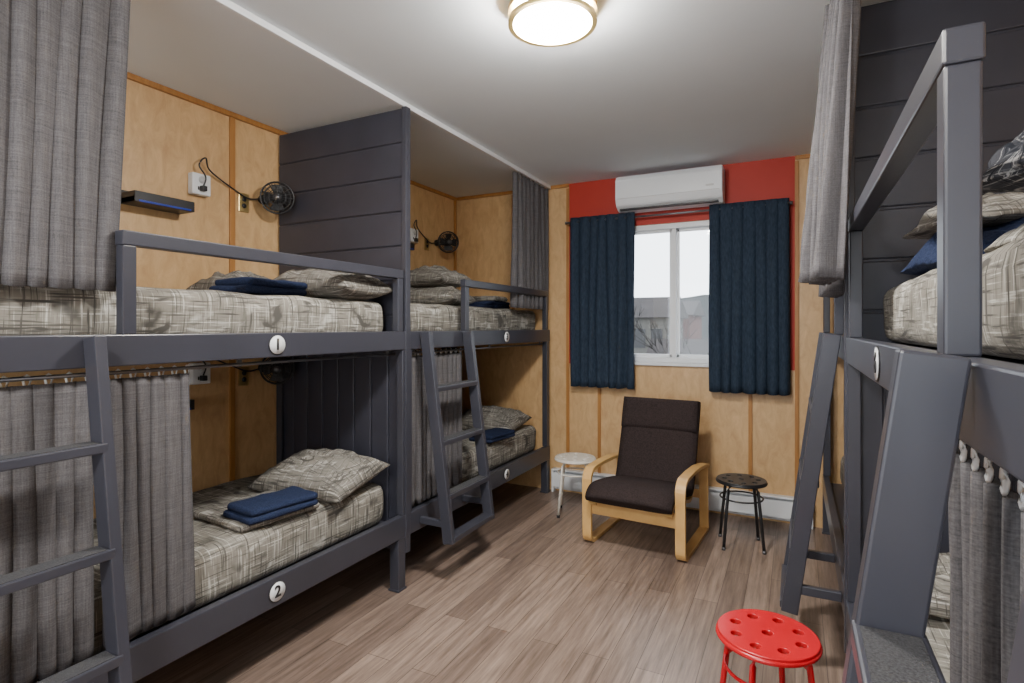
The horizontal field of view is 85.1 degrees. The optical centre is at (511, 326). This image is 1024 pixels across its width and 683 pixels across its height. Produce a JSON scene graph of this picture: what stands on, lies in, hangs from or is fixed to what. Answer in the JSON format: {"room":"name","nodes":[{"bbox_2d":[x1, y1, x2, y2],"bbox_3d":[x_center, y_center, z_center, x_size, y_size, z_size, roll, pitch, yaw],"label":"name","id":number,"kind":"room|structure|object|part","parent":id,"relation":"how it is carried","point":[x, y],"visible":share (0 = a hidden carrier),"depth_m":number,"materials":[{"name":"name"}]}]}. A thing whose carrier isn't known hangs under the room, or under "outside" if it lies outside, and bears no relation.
{"room":"dormitory","nodes":[
{"label":"dormitory","id":0,"kind":"room"},
{"bbox_2d":[0,79,453,518],"bbox_3d":[-2.050,0.100,2.812,0.100,2.800,6.560,0,0,27],"label":"wall","id":1,"kind":"structure","parent":0,"point":[166,136],"depth_m":3.26,"materials":[{"name":"brown wood"}]},
{"bbox_2d":[121,190,194,213],"bbox_3d":[-1.857,-0.660,2.933,0.134,0.070,0.310,0,0,27],"label":"wall shelf","id":2,"kind":"object","parent":1,"relation":"attached to","point":[136,198],"visible":0.91,"depth_m":2.88,"materials":[{"name":"black plastic"}]},
{"bbox_2d":[190,399,194,409],"bbox_3d":[-1.857,0.415,2.933,0.134,0.070,0.310,0,0,27],"label":"wall shelf","id":3,"kind":"object","parent":1,"relation":"attached to","point":[192,401],"visible":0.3,"depth_m":3.03,"materials":[{"name":"black plastic"}]},
{"bbox_2d":[188,172,209,196],"bbox_3d":[-1.779,-0.810,3.179,0.050,0.120,0.110,0,0,27],"label":"wall outlet","id":4,"kind":"object","parent":1,"relation":"attached to","point":[195,180],"visible":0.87,"depth_m":3.15,"materials":[{"name":"white plastic"}]},
{"bbox_2d":[188,362,209,384],"bbox_3d":[-1.779,0.265,3.179,0.050,0.120,0.110,0,0,27],"label":"wall outlet","id":5,"kind":"object","parent":1,"relation":"attached to","point":[194,376],"visible":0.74,"depth_m":3.15,"materials":[{"name":"white plastic"}]},
{"bbox_2d":[238,367,248,385],"bbox_3d":[-1.661,0.305,3.455,0.011,0.116,0.072,0,0,27],"label":"light switch","id":6,"kind":"object","parent":1,"relation":"attached to","point":[243,377],"visible":1,"depth_m":3.45,"materials":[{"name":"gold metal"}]},
{"bbox_2d":[238,192,248,212],"bbox_3d":[-1.661,-0.770,3.455,0.011,0.116,0.072,0,0,27],"label":"light switch","id":7,"kind":"object","parent":1,"relation":"attached to","point":[243,203],"visible":1,"depth_m":3.45,"materials":[{"name":"gold metal"}]},
{"bbox_2d":[198,157,294,213],"bbox_3d":[-1.592,-0.840,3.365,0.212,0.257,0.548,0,0,27],"label":"wall fan","id":8,"kind":"object","parent":1,"relation":"attached to","point":[277,197],"visible":1,"depth_m":3.49,"materials":[{"name":"black plastic"}]},
{"bbox_2d":[200,356,294,384],"bbox_3d":[-1.592,0.235,3.365,0.212,0.257,0.548,0,0,27],"label":"wall fan","id":9,"kind":"object","parent":1,"relation":"attached to","point":[276,369],"visible":0.73,"depth_m":3.50,"materials":[{"name":"black plastic"}]},
{"bbox_2d":[127,72,456,480],"bbox_3d":[-1.998,0.100,2.774,0.025,2.800,6.340,0,0,27],"label":"trim","id":10,"kind":"structure","parent":1,"relation":"attached to","point":[232,116],"depth_m":3.37,"materials":[{"name":"brown wood"}]},
{"bbox_2d":[410,243,414,249],"bbox_3d":[-0.964,-0.695,4.694,0.134,0.070,0.300,0,0,27],"label":"wall shelf","id":11,"kind":"object","parent":1,"relation":"attached to","point":[412,246],"visible":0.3,"depth_m":4.77,"materials":[{"name":"black plastic"}]},
{"bbox_2d":[410,228,417,242],"bbox_3d":[-0.879,-0.810,4.954,0.050,0.120,0.110,0,0,27],"label":"wall outlet","id":12,"kind":"object","parent":1,"relation":"attached to","point":[412,231],"visible":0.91,"depth_m":4.92,"materials":[{"name":"white plastic"}]},
{"bbox_2d":[424,238,428,250],"bbox_3d":[-0.788,-0.770,5.176,0.011,0.116,0.072,0,0,27],"label":"light switch","id":13,"kind":"object","parent":1,"relation":"attached to","point":[426,243],"visible":1,"depth_m":5.16,"materials":[{"name":"gold metal"}]},
{"bbox_2d":[414,220,458,252],"bbox_3d":[-0.702,-0.825,5.119,0.212,0.257,0.503,0,0,27],"label":"wall fan","id":14,"kind":"object","parent":1,"relation":"attached to","point":[448,244],"visible":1,"depth_m":5.23,"materials":[{"name":"black plastic"}]},
{"bbox_2d":[414,347,457,355],"bbox_3d":[-0.702,0.250,5.119,0.212,0.257,0.503,0,0,27],"label":"wall fan","id":15,"kind":"object","parent":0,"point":[442,348],"visible":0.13,"depth_m":5.22,"materials":[{"name":"black plastic"}]},
{"bbox_2d":[134,483,845,682],"bbox_3d":[-0.074,1.550,1.809,4.530,0.100,6.560,0,0,27],"label":"floor","id":16,"kind":"structure","parent":0,"point":[522,597],"depth_m":2.97,"materials":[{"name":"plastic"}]},
{"bbox_2d":[0,106,409,682],"bbox_3d":[-1.534,0.115,2.527,1.047,2.770,2.127,0,0,27],"label":"bunk bed","id":17,"kind":"object","parent":16,"relation":"on","point":[349,181],"visible":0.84,"depth_m":3.22,"materials":[{"name":"wood"}]},
{"bbox_2d":[0,372,93,682],"bbox_3d":[-1.478,0.609,1.627,0.045,0.934,0.469,0,0,27],"label":"curtain","id":18,"kind":"object","parent":17,"relation":"hanging from","point":[46,510],"visible":0.83,"depth_m":1.70,"materials":[{"name":"grey fabric"}]},
{"bbox_2d":[0,335,131,682],"bbox_3d":[-1.328,0.645,1.523,0.239,1.238,0.455,0,0,27],"label":"ladder","id":19,"kind":"object","parent":17,"relation":"attached to","point":[115,661],"visible":1,"depth_m":1.68,"materials":[{"name":"wood"}]},
{"bbox_2d":[102,365,195,648],"bbox_3d":[-1.296,0.609,1.997,0.051,0.934,0.334,0,0,27],"label":"curtain","id":20,"kind":"object","parent":17,"relation":"hanging from","point":[151,414],"visible":0.87,"depth_m":2.00,"materials":[{"name":"grey fabric"}]},
{"bbox_2d":[0,284,382,335],"bbox_3d":[-1.566,-0.050,2.523,0.886,0.214,2.025,0,0,27],"label":"mattress","id":21,"kind":"object","parent":17,"relation":"on","point":[26,310],"visible":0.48,"depth_m":2.15,"materials":[{"name":"beige fabric"}]},
{"bbox_2d":[187,270,268,289],"bbox_3d":[-1.547,-0.235,3.184,0.340,0.166,0.440,0,0,21],"label":"pillow","id":22,"kind":"object","parent":21,"relation":"on","point":[207,283],"visible":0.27,"depth_m":3.04,"materials":[{"name":"beige fabric"}]},
{"bbox_2d":[209,277,306,295],"bbox_3d":[-1.216,-0.190,2.698,0.255,0.076,0.390,0,0,21],"label":"folded towel","id":23,"kind":"object","parent":21,"relation":"on","point":[247,285],"visible":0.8,"depth_m":2.56,"materials":[{"name":"blue fabric"}]},
{"bbox_2d":[272,269,392,299],"bbox_3d":[-1.037,-0.244,3.128,0.620,0.185,0.440,0,0,23],"label":"pillow","id":24,"kind":"object","parent":21,"relation":"on","point":[323,284],"visible":0.57,"depth_m":2.94,"materials":[{"name":"beige fabric"}]},
{"bbox_2d":[34,474,382,682],"bbox_3d":[-1.568,1.012,2.525,0.883,0.240,2.023,0,0,27],"label":"mattress","id":25,"kind":"object","parent":17,"relation":"on","point":[226,560],"visible":0.33,"depth_m":2.54,"materials":[{"name":"grey fabric"}]},
{"bbox_2d":[193,490,319,532],"bbox_3d":[-1.229,0.879,2.699,0.405,0.035,0.425,0,0,33],"label":"folded blanket","id":26,"kind":"object","parent":25,"relation":"on","point":[213,514],"visible":0.35,"depth_m":2.57,"materials":[{"name":"fabric"}]},
{"bbox_2d":[223,486,317,524],"bbox_3d":[-1.129,0.833,2.631,0.226,0.067,0.366,0,0,34],"label":"folded towel","id":27,"kind":"object","parent":26,"relation":"on","point":[266,506],"visible":1,"depth_m":2.56,"materials":[{"name":"blue fabric"}]},
{"bbox_2d":[247,448,389,502],"bbox_3d":[-1.069,0.806,3.108,0.640,0.220,0.429,0,0,24],"label":"pillow","id":28,"kind":"object","parent":25,"relation":"on","point":[336,474],"visible":0.85,"depth_m":2.99,"materials":[{"name":"grey fabric"}]},
{"bbox_2d":[410,279,550,533],"bbox_3d":[-0.583,0.588,4.402,1.047,1.825,2.079,0,0,27],"label":"bunk bed","id":29,"kind":"object","parent":16,"relation":"on","point":[506,472],"visible":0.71,"depth_m":4.21,"materials":[{"name":"wood"}]},
{"bbox_2d":[412,348,461,506],"bbox_3d":[-0.484,0.609,3.584,0.044,0.934,0.618,0,0,28],"label":"curtain","id":30,"kind":"object","parent":29,"relation":"hanging from","point":[448,365],"visible":0.67,"depth_m":3.50,"materials":[{"name":"grey fabric"}]},
{"bbox_2d":[420,331,494,544],"bbox_3d":[-0.329,0.645,3.492,0.239,1.238,0.510,0,0,27],"label":"ladder","id":31,"kind":"object","parent":29,"relation":"attached to","point":[450,536],"visible":1,"depth_m":3.36,"materials":[{"name":"wood"}]},
{"bbox_2d":[410,303,534,330],"bbox_3d":[-0.609,-0.051,4.415,0.883,0.216,2.016,0,0,27],"label":"mattress","id":32,"kind":"object","parent":29,"relation":"on","point":[423,317],"visible":0.4,"depth_m":4.05,"materials":[{"name":"beige fabric"}]},
{"bbox_2d":[410,286,476,305],"bbox_3d":[-0.623,-0.242,4.297,0.600,0.180,0.420,0,0,21],"label":"pillow","id":33,"kind":"object","parent":32,"relation":"on","point":[444,295],"visible":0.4,"depth_m":4.11,"materials":[{"name":"beige fabric"}]},
{"bbox_2d":[410,265,470,287],"bbox_3d":[-0.632,-0.387,4.324,0.560,0.170,0.400,0,0,33],"label":"pillow","id":34,"kind":"object","parent":33,"relation":"on","point":[435,275],"visible":0.54,"depth_m":4.15,"materials":[{"name":"beige fabric"}]},
{"bbox_2d":[469,301,509,308],"bbox_3d":[-0.195,-0.183,4.692,0.267,0.062,0.350,0,0,21],"label":"folded towel","id":35,"kind":"object","parent":32,"relation":"on","point":[485,304],"visible":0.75,"depth_m":4.54,"materials":[{"name":"blue fabric"}]},
{"bbox_2d":[472,296,507,301],"bbox_3d":[-0.196,-0.236,4.727,0.247,0.048,0.304,0,0,21],"label":"folded blanket","id":36,"kind":"object","parent":35,"relation":"on","point":[478,298],"visible":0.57,"depth_m":4.59,"materials":[{"name":"beige fabric"}]},
{"bbox_2d":[415,425,535,505],"bbox_3d":[-0.608,1.012,4.414,0.889,0.240,2.019,0,0,27],"label":"mattress","id":37,"kind":"object","parent":29,"relation":"on","point":[501,452],"visible":0.19,"depth_m":4.46,"materials":[{"name":"grey fabric"}]},
{"bbox_2d":[469,428,514,443],"bbox_3d":[-0.157,0.866,4.484,0.230,0.062,0.364,0,0,33],"label":"folded towel","id":38,"kind":"object","parent":37,"relation":"on","point":[492,435],"visible":0.73,"depth_m":4.42,"materials":[{"name":"blue fabric"}]},
{"bbox_2d":[462,405,531,429],"bbox_3d":[-0.190,0.809,4.931,0.620,0.216,0.415,0,0,27],"label":"pillow","id":39,"kind":"object","parent":37,"relation":"on","point":[493,416],"visible":0.59,"depth_m":4.81,"materials":[{"name":"beige fabric"}]},
{"bbox_2d":[554,452,595,517],"bbox_3d":[0.509,1.273,4.496,0.334,0.455,0.334,0,0,10],"label":"stool","id":40,"kind":"object","parent":16,"relation":"on","point":[573,458],"visible":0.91,"depth_m":4.42,"materials":[{"name":"beige paint"}]},
{"bbox_3d":[0.509,1.055,4.496,0.322,0.018,0.322,0,0,10],"label":"seat","id":41,"kind":"part","parent":40,"relation":"part of","materials":[{"name":"beige paint"}]},
{"bbox_2d":[582,396,709,561],"bbox_3d":[0.956,1.022,3.967,0.700,0.954,0.904,0,0,31],"label":"armchair","id":42,"kind":"object","parent":16,"relation":"on","point":[657,469],"visible":1,"depth_m":4.04,"materials":[{"name":"brown fabric"}]},
{"bbox_2d":[716,473,767,554],"bbox_3d":[1.579,1.273,3.841,0.334,0.455,0.334,0,0,15],"label":"stool","id":43,"kind":"object","parent":16,"relation":"on","point":[735,480],"visible":1,"depth_m":3.78,"materials":[{"name":"black plastic"}]},
{"bbox_3d":[1.579,1.055,3.841,0.322,0.018,0.322,0,0,15],"label":"seat","id":44,"kind":"part","parent":43,"relation":"part of","materials":[{"name":"black plastic"}]},
{"bbox_2d":[715,609,822,682],"bbox_3d":[0.874,1.273,1.911,0.334,0.455,0.334,0,0,-2],"label":"stool","id":45,"kind":"object","parent":16,"relation":"on","point":[776,640],"visible":1,"depth_m":1.88,"materials":[{"name":"red plastic"}]},
{"bbox_2d":[822,295,843,614],"bbox_3d":[2.279,0.570,2.951,1.046,1.860,2.079,0,0,27],"label":"bunk bed","id":46,"kind":"object","parent":16,"relation":"on","point":[833,493],"visible":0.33,"depth_m":3.36,"materials":[{"name":"painted wood"},{"name":"slate-grey paint"}]},
{"bbox_2d":[780,332,841,615],"bbox_3d":[1.400,0.645,2.631,0.239,1.238,0.480,0,0,27],"label":"ladder","id":47,"kind":"object","parent":46,"relation":"attached to","point":[797,552],"visible":1,"depth_m":2.42,"materials":[{"name":"wood"}]},
{"bbox_2d":[840,456,843,487],"bbox_3d":[2.304,1.012,2.938,0.882,0.241,2.013,0,0,27],"label":"mattress","id":48,"kind":"object","parent":46,"relation":"on","point":[842,459],"visible":0.02,"depth_m":3.85,"materials":[{"name":"beige fabric"}]},
{"bbox_2d":[844,0,1023,652],"bbox_3d":[1.327,0.115,1.076,1.047,2.770,2.127,0,0,27],"label":"bunk bed","id":49,"kind":"object","parent":16,"relation":"on","point":[940,88],"visible":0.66,"depth_m":2.01,"materials":[{"name":"painted wood"},{"name":"slate-grey paint"}]},
{"bbox_2d":[842,349,1023,682],"bbox_3d":[0.307,0.645,0.475,0.239,1.238,0.505,0,0,27],"label":"ladder","id":50,"kind":"object","parent":49,"relation":"attached to","point":[888,642],"visible":1,"depth_m":0.64,"materials":[{"name":"wood"}]},
{"bbox_2d":[925,614,949,682],"bbox_3d":[1.345,1.011,1.048,0.884,0.241,2.028,0,0,27],"label":"mattress","id":51,"kind":"object","parent":49,"relation":"on","point":[938,628],"visible":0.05,"depth_m":1.59,"materials":[{"name":"grey fabric"}]},
{"bbox_2d":[929,553,949,619],"bbox_3d":[1.571,0.819,1.726,0.620,0.156,0.400,0,0,27],"label":"pillow","id":52,"kind":"object","parent":51,"relation":"on","point":[940,601],"visible":0.12,"depth_m":1.70,"materials":[{"name":"grey fabric"}]},
{"bbox_2d":[883,237,1023,359],"bbox_3d":[1.343,-0.051,1.046,0.883,0.216,2.027,0,0,27],"label":"mattress","id":53,"kind":"object","parent":49,"relation":"on","point":[910,307],"visible":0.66,"depth_m":0.95,"materials":[{"name":"beige fabric"}]},
{"bbox_2d":[900,217,1023,275],"bbox_3d":[1.271,-0.232,1.476,0.336,0.160,0.474,0,0,21],"label":"towel","id":54,"kind":"object","parent":53,"relation":"on","point":[925,260],"visible":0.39,"depth_m":1.48,"materials":[{"name":"blue fabric"}]},
{"bbox_2d":[902,192,1023,238],"bbox_3d":[1.301,-0.324,1.530,0.314,0.114,0.373,0,0,15],"label":"pillow","id":55,"kind":"object","parent":54,"relation":"on","point":[997,209],"visible":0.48,"depth_m":1.43,"materials":[{"name":"beige fabric"}]},
{"bbox_2d":[982,131,1023,194],"bbox_3d":[1.131,-0.368,0.940,0.498,0.212,0.480,0,0,-2],"label":"plastic bag","id":56,"kind":"object","parent":55,"relation":"on","point":[1005,172],"visible":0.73,"depth_m":1.05,"materials":[{"name":"plastic"}]},
{"bbox_2d":[984,223,1023,252],"bbox_3d":[1.189,-0.226,0.923,0.524,0.147,0.518,0,0,15],"label":"blanket","id":57,"kind":"object","parent":53,"relation":"on","point":[1018,233],"visible":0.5,"depth_m":1.10,"materials":[{"name":"beige fabric"}]},
{"bbox_2d":[948,440,1023,682],"bbox_3d":[0.622,0.626,0.697,0.051,0.899,0.630,0,0,27],"label":"curtain","id":58,"kind":"object","parent":49,"relation":"hanging from","point":[986,516],"visible":0.84,"depth_m":0.79,"materials":[{"name":"grey fabric"}]},
{"bbox_2d":[127,0,890,196],"bbox_3d":[-0.074,-1.350,1.809,4.530,0.100,6.560,0,0,27],"label":"ceiling","id":59,"kind":"structure","parent":0,"point":[656,86],"depth_m":2.88,"materials":[{"name":"paint"}]},
{"bbox_2d":[209,0,550,188],"bbox_3d":[-0.659,-1.285,3.166,0.030,0.030,4.450,0,0,27],"label":"track","id":60,"kind":"object","parent":59,"relation":"attached to","point":[228,5],"visible":1,"depth_m":2.83,"materials":[{"name":"white metal"}]},
{"bbox_2d":[0,0,130,291],"bbox_3d":[-1.471,-0.692,1.669,0.072,1.146,0.623,0,0,26],"label":"curtain","id":61,"kind":"object","parent":60,"relation":"hanging from","point":[64,63],"visible":0.99,"depth_m":1.75,"materials":[{"name":"grey fabric"}]},
{"bbox_2d":[510,172,548,309],"bbox_3d":[0.171,-0.710,4.855,0.101,1.111,0.709,0,0,27],"label":"curtain","id":62,"kind":"object","parent":60,"relation":"hanging from","point":[530,200],"visible":0.97,"depth_m":4.81,"materials":[{"name":"grey fabric"}]},
{"bbox_2d":[508,0,596,46],"bbox_3d":[0.161,-1.235,2.217,0.352,0.129,0.352,0,0,27],"label":"ceiling lamp","id":63,"kind":"object","parent":59,"relation":"attached to","point":[541,23],"depth_m":2.16,"materials":[{"name":"white plastic"}]},
{"bbox_3d":[1.321,-1.285,2.150,0.030,0.030,4.430,0,0,27],"label":"track","id":64,"kind":"object","parent":59,"relation":"attached to","visible":0},
{"bbox_2d":[798,0,860,285],"bbox_3d":[1.172,-0.715,2.084,0.162,1.102,0.387,0,0,18],"label":"curtain","id":65,"kind":"object","parent":64,"relation":"hanging from","point":[824,234],"visible":1,"depth_m":1.93,"materials":[{"name":"grey fabric"}]},
{"bbox_2d":[818,280,843,297],"bbox_3d":[1.460,-0.702,2.504,0.140,1.126,0.454,0,0,27],"label":"curtain","id":66,"kind":"object","parent":64,"relation":"hanging from","point":[836,289],"visible":0.05,"depth_m":2.32,"materials":[{"name":"grey fabric"}]},
{"bbox_2d":[457,156,843,527],"bbox_3d":[1.386,0.100,4.687,4.330,2.800,0.106,0,0,27],"label":"wall","id":67,"kind":"structure","parent":0,"point":[509,377],"depth_m":4.89,"materials":[{"name":"brown wood"}]},
{"bbox_2d":[456,154,809,491],"bbox_3d":[1.360,0.000,4.636,4.330,2.600,0.020,0,0,27],"label":"trim","id":68,"kind":"structure","parent":67,"relation":"attached to","point":[804,156],"depth_m":4.38,"materials":[{"name":"wood"}]},
{"bbox_2d":[615,165,724,212],"bbox_3d":[1.282,-1.115,4.560,0.840,0.280,0.210,0,0,27],"label":"air conditioner","id":69,"kind":"object","parent":67,"relation":"attached to","point":[700,186],"visible":0.98,"depth_m":4.47,"materials":[{"name":"white plastic"}]},
{"bbox_2d":[634,220,708,366],"bbox_3d":[1.347,-0.273,4.688,0.940,1.195,0.120,0,0,27],"label":"window","id":70,"kind":"structure","parent":67,"relation":"in","point":[674,358],"depth_m":4.68,"materials":[{"name":"white plastic"}]},
{"bbox_2d":[565,201,792,224],"bbox_3d":[1.305,-0.930,4.617,1.820,0.026,0.092,0,0,27],"label":"curtain rod","id":71,"kind":"object","parent":67,"relation":"attached to","point":[790,202],"visible":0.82,"depth_m":4.57,"materials":[{"name":"metal"}]},
{"bbox_2d":[570,212,634,388],"bbox_3d":[0.776,-0.222,4.842,0.588,1.496,0.076,0,0,27],"label":"window curtain","id":72,"kind":"object","parent":71,"relation":"hanging from","point":[602,252],"visible":1,"depth_m":4.83,"materials":[{"name":"blue fabric"}]},
{"bbox_2d":[708,198,790,395],"bbox_3d":[1.827,-0.227,4.314,0.587,1.486,0.088,0,0,27],"label":"window curtain","id":73,"kind":"object","parent":71,"relation":"hanging from","point":[749,329],"visible":1,"depth_m":4.29,"materials":[{"name":"blue fabric"}]},
{"bbox_2d":[551,467,812,528],"bbox_3d":[1.309,1.395,4.636,2.100,0.210,0.067,0,0,27],"label":"baseboard heater","id":74,"kind":"object","parent":67,"relation":"attached to","point":[774,506],"visible":0.49,"depth_m":4.39,"materials":[{"name":"white metal"}]},
{"label":"outside","id":75,"kind":"structure","parent":0,"visible":0},
{"bbox_3d":[12.799,4.600,47.331,100.000,0.200,84.000,0,0,27],"label":"ground","id":76,"kind":"structure","parent":75,"visible":0},
{"bbox_2d":[634,304,644,337],"bbox_3d":[3.760,1.837,19.961,1.865,5.326,2.975,0,0,27],"label":"bare tree","id":77,"kind":"object","parent":76,"relation":"on","point":[640,304],"visible":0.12,"depth_m":20.39,"materials":[{"name":"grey plant"}]},
{"bbox_2d":[634,297,688,353],"bbox_3d":[7.522,1.400,32.066,4.200,6.200,5.600,0,0,27],"label":"house","id":78,"kind":"structure","parent":76,"relation":"on","point":[655,307],"depth_m":29.66,"materials":[{"name":"grey"}]},
{"bbox_2d":[634,312,708,354],"bbox_3d":[5.223,2.019,17.322,3.318,4.963,2.100,0,0,13],"label":"bare tree","id":79,"kind":"object","parent":76,"relation":"on","point":[651,323],"visible":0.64,"depth_m":17.52,"materials":[{"name":"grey plant"}]},
{"bbox_2d":[646,339,708,354],"bbox_3d":[7.380,2.500,23.168,3.200,4.000,3.600,0,0,27],"label":"house","id":80,"kind":"structure","parent":76,"relation":"on","point":[696,346],"depth_m":22.85,"materials":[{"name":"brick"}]},
{"bbox_2d":[682,300,705,338],"bbox_3d":[11.894,1.200,45.547,6.600,6.600,6.600,0,0,27],"label":"house","id":81,"kind":"structure","parent":76,"relation":"on","point":[695,307],"depth_m":43.40,"materials":[{"name":"brick"}]},
{"bbox_2d":[681,294,708,338],"bbox_3d":[19.664,-3.590,74.124,128.000,16.180,10.000,0,0,27],"label":"hill","id":82,"kind":"structure","parent":76,"relation":"on","point":[704,299],"depth_m":74.16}
]}

